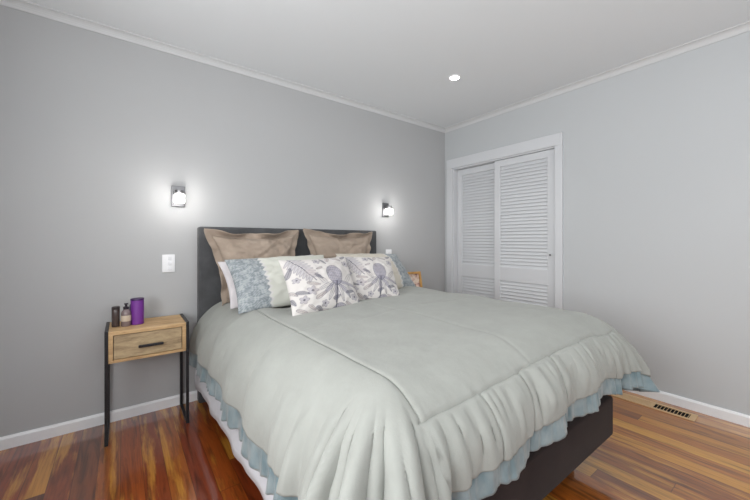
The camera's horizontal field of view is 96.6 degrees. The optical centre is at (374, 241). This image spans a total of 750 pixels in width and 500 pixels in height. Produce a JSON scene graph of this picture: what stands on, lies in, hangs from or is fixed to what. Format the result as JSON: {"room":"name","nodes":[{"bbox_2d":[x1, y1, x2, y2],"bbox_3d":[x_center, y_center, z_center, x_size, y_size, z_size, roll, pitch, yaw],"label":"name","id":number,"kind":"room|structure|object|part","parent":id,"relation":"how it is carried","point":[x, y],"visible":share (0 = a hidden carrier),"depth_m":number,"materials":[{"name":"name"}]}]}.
{"room":"bedroom","nodes":[
{"label":"bedroom","id":0,"kind":"room"},
{"bbox_2d":[0,5,444,436],"bbox_3d":[-0.504,-0.095,2.983,4.680,2.400,0.150,0,0,-37],"label":"wall","id":1,"kind":"structure","parent":0,"point":[97,130],"depth_m":2.13,"materials":[{"name":"grey paint"}]},
{"bbox_2d":[0,390,196,450],"bbox_3d":[-0.695,1.072,2.737,3.780,0.066,0.014,0,0,-37],"label":"baseboard","id":2,"kind":"structure","parent":1,"relation":"attached to","point":[30,436],"depth_m":1.97,"materials":[{"name":"white"}]},
{"bbox_2d":[162,254,174,272],"bbox_3d":[-1.374,0.148,2.226,0.074,0.118,0.012,0,0,-37],"label":"light switch","id":3,"kind":"object","parent":1,"relation":"attached to","point":[168,261],"visible":1,"depth_m":2.22,"materials":[{"name":"white plastic"}]},
{"bbox_2d":[171,185,184,206],"bbox_3d":[-1.306,-0.303,2.229,0.080,0.140,0.090,0,0,-37],"label":"wall sconce","id":4,"kind":"object","parent":1,"relation":"attached to","point":[177,192],"visible":1,"depth_m":2.23,"materials":[{"name":"silver metal"}]},
{"bbox_3d":[-1.304,-0.328,2.226,0.056,0.022,0.082,0,0,-37],"label":"arm","id":5,"kind":"part","parent":4,"relation":"part of","materials":[{"name":"black metal"}]},
{"bbox_3d":[-1.296,-0.282,2.215,0.058,0.058,0.056,0,0,-37],"label":"lamp shade","id":6,"kind":"part","parent":4,"relation":"part of","materials":[{"name":"white glass"}]},
{"bbox_2d":[0,0,444,132],"bbox_3d":[-0.686,-1.274,2.726,3.780,0.042,0.042,0,0,-37],"label":"trim","id":7,"kind":"structure","parent":1,"relation":"attached to","point":[22,5],"depth_m":2.28,"materials":[{"name":"grey paint"}]},
{"bbox_2d":[382,203,392,216],"bbox_3d":[0.128,-0.311,3.309,0.080,0.140,0.090,0,0,-37],"label":"wall sconce","id":8,"kind":"object","parent":1,"relation":"attached to","point":[386,211],"visible":1,"depth_m":3.31,"materials":[{"name":"silver metal"}]},
{"bbox_3d":[0.139,-0.290,3.296,0.058,0.058,0.056,0,0,-37],"label":"lamp shade","id":9,"kind":"part","parent":8,"relation":"part of","materials":[{"name":"white glass"}]},
{"bbox_2d":[386,249,391,253],"bbox_3d":[0.139,0.142,3.365,0.074,0.118,0.012,0,0,-37],"label":"light switch","id":10,"kind":"object","parent":1,"relation":"attached to","point":[388,251],"visible":0.32,"depth_m":3.36,"materials":[{"name":"white plastic"}]},
{"bbox_2d":[0,390,749,499],"bbox_3d":[0.678,1.165,1.413,4.680,0.120,4.080,0,0,-37],"label":"floor","id":11,"kind":"structure","parent":0,"point":[649,454],"depth_m":1.67,"materials":[{"name":"brown wood"}]},
{"bbox_2d":[104,314,188,446],"bbox_3d":[-1.371,0.797,2.020,0.401,0.616,0.309,0,0,-37],"label":"nightstand","id":12,"kind":"object","parent":11,"relation":"on","point":[162,335],"visible":0.99,"depth_m":1.93,"materials":[{"name":"brown wood"}]},
{"bbox_3d":[-1.531,0.797,1.912,0.016,0.616,0.289,0,0,-37],"label":"metal leg frame","id":13,"kind":"part","parent":12,"relation":"part of","materials":[{"name":"black metal"}]},
{"bbox_2d":[111,306,119,326],"bbox_3d":[-1.496,0.435,1.929,0.039,0.116,0.039,0,0,-37],"label":"bottle","id":14,"kind":"object","parent":12,"relation":"on","point":[115,309],"visible":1,"depth_m":1.92,"materials":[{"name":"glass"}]},
{"bbox_3d":[-1.496,0.385,1.929,0.039,0.016,0.039,0,0,-37],"label":"lid","id":15,"kind":"part","parent":14,"relation":"part of","materials":[{"name":"grey plastic"}]},
{"bbox_2d":[121,303,130,326],"bbox_3d":[-1.449,0.427,1.946,0.048,0.133,0.048,0,0,-37],"label":"pump bottle","id":16,"kind":"object","parent":12,"relation":"on","point":[126,313],"visible":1,"depth_m":1.93,"materials":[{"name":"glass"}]},
{"bbox_2d":[130,297,143,324],"bbox_3d":[-1.418,0.417,1.994,0.068,0.152,0.068,0,0,-37],"label":"canister","id":17,"kind":"object","parent":12,"relation":"on","point":[136,304],"visible":1,"depth_m":1.97,"materials":[{"name":"purple"}]},
{"bbox_3d":[-1.371,0.582,2.019,0.323,0.128,0.251,0,0,-37],"label":"drawer","id":18,"kind":"part","parent":12,"relation":"part of","materials":[{"name":"brown wood"}]},
{"bbox_3d":[-1.280,0.591,1.913,0.120,0.015,0.028,0,0,-37],"label":"handle","id":19,"kind":"part","parent":12,"relation":"part of","materials":[{"name":"black metal"}]},
{"bbox_3d":[-1.224,0.797,2.144,0.016,0.616,0.289,0,0,-37],"label":"metal leg frame","id":20,"kind":"part","parent":12,"relation":"part of","materials":[{"name":"black metal"}]},
{"bbox_2d":[197,227,612,499],"bbox_3d":[-0.034,0.503,1.984,1.514,1.205,1.997,0,0,-37],"label":"bed","id":21,"kind":"object","parent":11,"relation":"on","point":[546,467],"visible":0.2,"depth_m":1.47,"materials":[{"name":"grey fabric"}]},
{"bbox_2d":[195,368,273,499],"bbox_3d":[-0.655,0.765,1.549,0.062,0.389,1.760,0,0,-37],"label":"sheet","id":22,"kind":"object","parent":21,"relation":"hanging from","point":[260,482],"visible":0.2,"depth_m":1.45,"materials":[{"name":"white fabric"}]},
{"bbox_3d":[-0.610,0.503,2.749,1.514,1.205,0.080,0,0,-37],"label":"headboard","id":23,"kind":"part","parent":21,"relation":"part of","materials":[{"name":"grey fabric"}]},
{"bbox_2d":[189,286,659,499],"bbox_3d":[0.056,0.580,1.897,1.862,0.478,2.080,0,0,-37],"label":"comforter","id":24,"kind":"object","parent":21,"relation":"on","point":[418,393],"visible":0.93,"depth_m":1.10,"materials":[{"name":"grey fabric"}]},
{"bbox_2d":[204,228,298,305],"bbox_3d":[-0.836,0.173,2.381,0.684,0.526,0.182,0,0,-35],"label":"euro sham","id":25,"kind":"object","parent":24,"relation":"on","point":[224,245],"visible":0.58,"depth_m":2.31,"materials":[{"name":"beige fabric"}]},
{"bbox_2d":[218,255,311,308],"bbox_3d":[-0.658,0.251,2.257,0.700,0.296,0.230,0,0,-40],"label":"sleeping pillow","id":26,"kind":"object","parent":24,"relation":"on","point":[231,287],"visible":0.09,"depth_m":2.04,"materials":[{"name":"white fabric"}]},
{"bbox_2d":[225,255,323,313],"bbox_3d":[-0.557,0.247,2.119,0.685,0.296,0.270,0,0,-39],"label":"pillow","id":27,"kind":"object","parent":24,"relation":"on","point":[259,283],"visible":0.49,"depth_m":1.96,"materials":[{"name":"fabric"}]},
{"bbox_2d":[278,256,359,315],"bbox_3d":[-0.299,0.243,1.888,0.436,0.296,0.198,0,0,-40],"label":"floral cushion","id":28,"kind":"object","parent":24,"relation":"on","point":[313,285],"visible":0.98,"depth_m":1.82,"materials":[{"name":"fabric"}]},
{"bbox_2d":[303,228,371,257],"bbox_3d":[-0.267,0.160,2.822,0.697,0.523,0.177,0,0,-40],"label":"euro sham","id":29,"kind":"object","parent":24,"relation":"on","point":[328,245],"visible":0.38,"depth_m":2.75,"materials":[{"name":"beige fabric"}]},
{"bbox_2d":[336,256,399,299],"bbox_3d":[-0.037,0.241,2.169,0.405,0.286,0.192,0,0,-26],"label":"floral cushion","id":30,"kind":"object","parent":24,"relation":"on","point":[372,277],"visible":0.78,"depth_m":2.13,"materials":[{"name":"fabric"}]},
{"bbox_2d":[336,253,415,288],"bbox_3d":[0.028,0.244,2.658,0.666,0.298,0.265,0,0,-42],"label":"pillow","id":31,"kind":"object","parent":24,"relation":"on","point":[402,278],"visible":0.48,"depth_m":2.70,"materials":[{"name":"fabric"}]},
{"bbox_2d":[611,392,697,421],"bbox_3d":[1.866,1.102,2.252,0.112,0.006,0.436,0,0,-37],"label":"floor vent","id":32,"kind":"object","parent":11,"relation":"in","point":[673,411],"visible":0.8,"depth_m":2.22,"materials":[{"name":"beige metal"}]},
{"bbox_3d":[0.355,0.797,3.321,0.401,0.616,0.309,0,0,-37],"label":"nightstand","id":33,"kind":"object","parent":11,"relation":"on","visible":0},
{"bbox_2d":[407,271,422,286],"bbox_3d":[0.393,0.397,3.326,0.165,0.185,0.061,0,0,-30],"label":"picture frame","id":34,"kind":"object","parent":33,"relation":"on","point":[416,278],"visible":0.48,"depth_m":3.34,"materials":[{"name":"brown wood"}]},
{"bbox_2d":[409,274,419,286],"bbox_3d":[0.392,0.398,3.327,0.125,0.145,0.004,0,-11,-30],"label":"photo","id":35,"kind":"object","parent":34,"relation":"attached to","point":[415,277],"depth_m":3.34},
{"bbox_2d":[25,0,749,127],"bbox_3d":[0.678,-1.355,1.413,4.680,0.120,4.080,0,0,-37],"label":"ceiling","id":36,"kind":"structure","parent":0,"point":[397,56],"depth_m":2.12,"materials":[{"name":"white paint"}]},
{"bbox_2d":[448,74,460,80],"bbox_3d":[0.629,-1.292,2.645,0.100,0.006,0.100,0,0,-37],"label":"recessed light","id":37,"kind":"object","parent":36,"relation":"in","point":[455,77],"visible":1,"depth_m":2.64,"materials":[{"name":"white"}]},
{"bbox_2d":[445,31,749,415],"bbox_3d":[1.996,-0.095,2.406,0.120,2.400,3.780,0,0,-37],"label":"wall","id":38,"kind":"structure","parent":0,"point":[656,156],"depth_m":2.30,"materials":[{"name":"grey paint"}]},
{"bbox_2d":[457,163,493,298],"bbox_3d":[1.125,0.142,3.592,0.032,1.891,0.573,0,0,-37],"label":"door","id":39,"kind":"structure","parent":38,"relation":"in","point":[475,185],"depth_m":3.62,"materials":[{"name":"white paint"}]},
{"bbox_3d":[1.125,-0.242,3.592,0.022,1.003,0.457,0,0,-37],"label":"louvre panel","id":40,"kind":"part","parent":39,"relation":"part of","materials":[{"name":"white paint"}]},
{"bbox_3d":[1.125,0.683,3.592,0.022,0.592,0.457,0,0,-37],"label":"louvre panel","id":41,"kind":"part","parent":39,"relation":"part of","materials":[{"name":"white paint"}]},
{"bbox_2d":[446,132,562,308],"bbox_3d":[1.257,0.091,3.374,0.145,2.028,1.265,0,0,-37],"label":"trim","id":42,"kind":"structure","parent":38,"relation":"attached to","point":[554,141],"depth_m":3.20,"materials":[{"name":"white paint"}]},
{"bbox_2d":[494,149,554,307],"bbox_3d":[1.388,0.142,3.144,0.050,1.891,0.590,0,0,-37],"label":"door","id":43,"kind":"structure","parent":38,"relation":"in","point":[524,186],"depth_m":3.12,"materials":[{"name":"white paint"}]},
{"bbox_3d":[1.396,-0.242,3.150,0.022,1.003,0.474,0,0,-37],"label":"louvre panel","id":44,"kind":"part","parent":43,"relation":"part of","materials":[{"name":"white paint"}]},
{"bbox_3d":[1.396,0.683,3.150,0.022,0.592,0.474,0,0,-37],"label":"louvre panel","id":45,"kind":"part","parent":43,"relation":"part of","materials":[{"name":"white paint"}]},
{"bbox_2d":[445,21,749,132],"bbox_3d":[1.931,-1.274,2.357,0.042,0.042,3.780,0,0,-37],"label":"trim","id":46,"kind":"structure","parent":38,"relation":"attached to","point":[744,27],"depth_m":2.49,"materials":[{"name":"grey paint"}]},
{"bbox_2d":[625,390,749,426],"bbox_3d":[2.335,1.072,1.844,0.014,0.066,2.473,0,0,-37],"label":"baseboard","id":47,"kind":"structure","parent":38,"relation":"attached to","point":[718,412],"depth_m":2.16,"materials":[{"name":"white"}]}
]}

